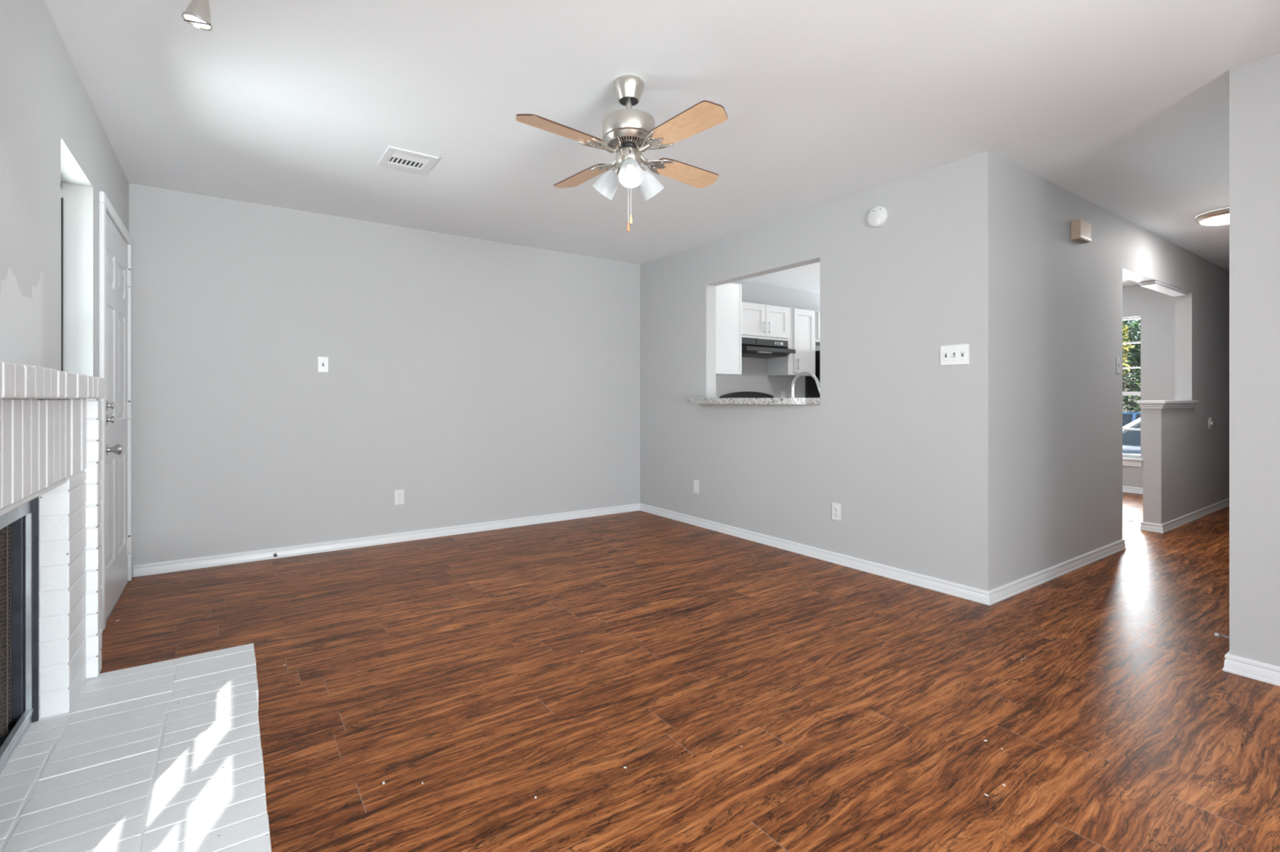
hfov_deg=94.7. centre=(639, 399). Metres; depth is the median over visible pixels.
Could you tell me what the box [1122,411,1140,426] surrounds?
car
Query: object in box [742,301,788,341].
upper cabinet
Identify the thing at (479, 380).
wall
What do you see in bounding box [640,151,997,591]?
wall
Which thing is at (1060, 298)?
wall
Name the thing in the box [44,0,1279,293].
ceiling
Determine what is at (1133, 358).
tree
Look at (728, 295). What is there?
upper cabinet
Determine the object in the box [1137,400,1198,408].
trim
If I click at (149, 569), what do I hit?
baseboard
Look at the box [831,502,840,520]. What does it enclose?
wall outlet
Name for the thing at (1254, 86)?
wall
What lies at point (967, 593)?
baseboard
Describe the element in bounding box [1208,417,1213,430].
round wall plate
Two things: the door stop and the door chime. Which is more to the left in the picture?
the door chime
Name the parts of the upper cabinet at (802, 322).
door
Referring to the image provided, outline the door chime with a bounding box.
[1071,219,1091,244]
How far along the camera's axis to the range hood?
6.41 m
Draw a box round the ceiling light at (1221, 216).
[1194,207,1229,225]
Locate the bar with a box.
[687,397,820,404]
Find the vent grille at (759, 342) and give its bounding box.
[756,339,774,345]
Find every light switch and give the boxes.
[317,356,328,372]
[940,343,968,365]
[1115,357,1121,373]
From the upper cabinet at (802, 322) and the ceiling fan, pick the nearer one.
the ceiling fan
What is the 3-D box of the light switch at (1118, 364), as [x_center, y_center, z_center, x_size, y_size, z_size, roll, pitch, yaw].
[3.483,-0.244,4.284,0.070,0.114,0.019,0,0,-35]
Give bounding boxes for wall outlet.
[394,489,404,505]
[781,391,785,397]
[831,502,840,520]
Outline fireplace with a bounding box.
[0,360,271,851]
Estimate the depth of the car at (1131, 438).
9.53 m
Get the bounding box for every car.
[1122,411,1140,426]
[1122,417,1140,454]
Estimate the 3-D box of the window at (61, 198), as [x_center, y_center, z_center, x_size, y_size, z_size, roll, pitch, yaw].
[-2.361,-0.370,2.395,0.160,1.189,0.630,0,0,-35]
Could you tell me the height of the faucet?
0.400 m
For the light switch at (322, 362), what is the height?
0.114 m
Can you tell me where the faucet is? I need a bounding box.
[791,371,820,397]
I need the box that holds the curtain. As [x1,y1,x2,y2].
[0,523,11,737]
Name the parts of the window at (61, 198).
frame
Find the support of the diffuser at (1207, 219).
attached to the ceiling light at (1221, 216)
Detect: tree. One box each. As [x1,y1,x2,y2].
[1122,319,1140,411]
[1122,322,1134,400]
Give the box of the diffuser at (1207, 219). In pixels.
[1200,213,1229,225]
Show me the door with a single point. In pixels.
(115, 242)
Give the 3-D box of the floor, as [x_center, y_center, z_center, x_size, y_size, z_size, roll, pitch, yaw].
[3.697,1.164,3.293,11.168,0.120,8.675,0,0,-35]
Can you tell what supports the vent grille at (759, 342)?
attached to the range hood
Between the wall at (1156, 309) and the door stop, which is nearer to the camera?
the door stop
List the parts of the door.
knob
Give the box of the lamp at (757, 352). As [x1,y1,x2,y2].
[756,351,772,353]
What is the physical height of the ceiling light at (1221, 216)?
0.060 m
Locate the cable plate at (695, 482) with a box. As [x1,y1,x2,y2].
[693,480,698,493]
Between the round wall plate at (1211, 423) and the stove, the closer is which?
the round wall plate at (1211, 423)
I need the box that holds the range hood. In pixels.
[742,337,795,358]
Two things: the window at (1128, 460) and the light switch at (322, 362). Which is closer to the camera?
the light switch at (322, 362)
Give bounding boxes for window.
[60,182,62,371]
[1122,316,1142,467]
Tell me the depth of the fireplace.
1.48 m
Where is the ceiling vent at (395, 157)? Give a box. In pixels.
[377,145,439,174]
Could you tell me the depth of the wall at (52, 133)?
2.00 m
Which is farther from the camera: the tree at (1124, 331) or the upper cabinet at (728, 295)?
the tree at (1124, 331)
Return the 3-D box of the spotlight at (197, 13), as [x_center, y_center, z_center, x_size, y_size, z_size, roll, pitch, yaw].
[-1.303,-1.223,1.774,0.118,0.226,0.110,0,0,-35]
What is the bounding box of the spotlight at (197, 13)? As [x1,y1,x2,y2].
[182,0,212,31]
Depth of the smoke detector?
3.68 m
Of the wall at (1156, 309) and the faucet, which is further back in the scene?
the wall at (1156, 309)
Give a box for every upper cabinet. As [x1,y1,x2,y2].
[715,282,742,375]
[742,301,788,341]
[767,306,815,377]
[815,311,820,346]
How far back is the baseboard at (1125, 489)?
6.92 m
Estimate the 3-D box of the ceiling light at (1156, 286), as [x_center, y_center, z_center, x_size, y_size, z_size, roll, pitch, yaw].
[4.550,-0.952,5.111,0.910,0.028,0.110,0,0,-35]
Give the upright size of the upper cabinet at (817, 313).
0.365 m
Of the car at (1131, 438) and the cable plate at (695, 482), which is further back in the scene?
the car at (1131, 438)
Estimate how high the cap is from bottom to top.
0.004 m
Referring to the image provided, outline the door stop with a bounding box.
[1213,632,1229,639]
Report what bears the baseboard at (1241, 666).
attached to the wall at (1254, 86)
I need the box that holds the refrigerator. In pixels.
[806,351,820,397]
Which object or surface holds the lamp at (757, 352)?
attached to the range hood
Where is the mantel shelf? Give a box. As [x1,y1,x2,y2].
[0,360,104,399]
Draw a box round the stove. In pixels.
[719,391,773,398]
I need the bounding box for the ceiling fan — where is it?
[515,74,728,231]
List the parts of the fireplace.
firebox frame, curtain post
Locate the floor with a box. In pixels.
[99,492,1279,851]
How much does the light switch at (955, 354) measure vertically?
0.114 m
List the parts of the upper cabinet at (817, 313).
door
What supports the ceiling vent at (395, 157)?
in the ceiling
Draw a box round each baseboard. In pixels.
[133,502,639,577]
[640,502,990,605]
[987,497,1229,605]
[1122,485,1142,493]
[1222,651,1279,686]
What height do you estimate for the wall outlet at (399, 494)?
0.114 m
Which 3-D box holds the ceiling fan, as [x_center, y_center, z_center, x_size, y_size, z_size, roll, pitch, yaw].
[-0.047,-1.017,2.488,0.786,0.638,0.786,0,0,5]
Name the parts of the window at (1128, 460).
sill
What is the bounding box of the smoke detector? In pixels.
[867,205,888,227]
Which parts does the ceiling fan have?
blade, blade, lamp shade, pull chain, bulb, lamp shade, lamp shade, blade, blade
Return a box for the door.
[98,191,132,630]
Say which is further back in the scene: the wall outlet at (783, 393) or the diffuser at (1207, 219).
the wall outlet at (783, 393)
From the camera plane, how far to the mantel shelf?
1.27 m
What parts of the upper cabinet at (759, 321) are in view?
door, door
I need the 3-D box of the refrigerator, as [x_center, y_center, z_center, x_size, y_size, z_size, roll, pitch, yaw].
[2.582,0.262,7.133,0.765,1.685,0.810,0,0,-35]
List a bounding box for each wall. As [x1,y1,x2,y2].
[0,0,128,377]
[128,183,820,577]
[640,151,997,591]
[997,155,1229,587]
[1122,284,1174,488]
[1229,53,1279,666]
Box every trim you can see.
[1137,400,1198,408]
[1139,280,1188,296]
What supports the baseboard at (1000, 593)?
attached to the wall at (1060, 298)

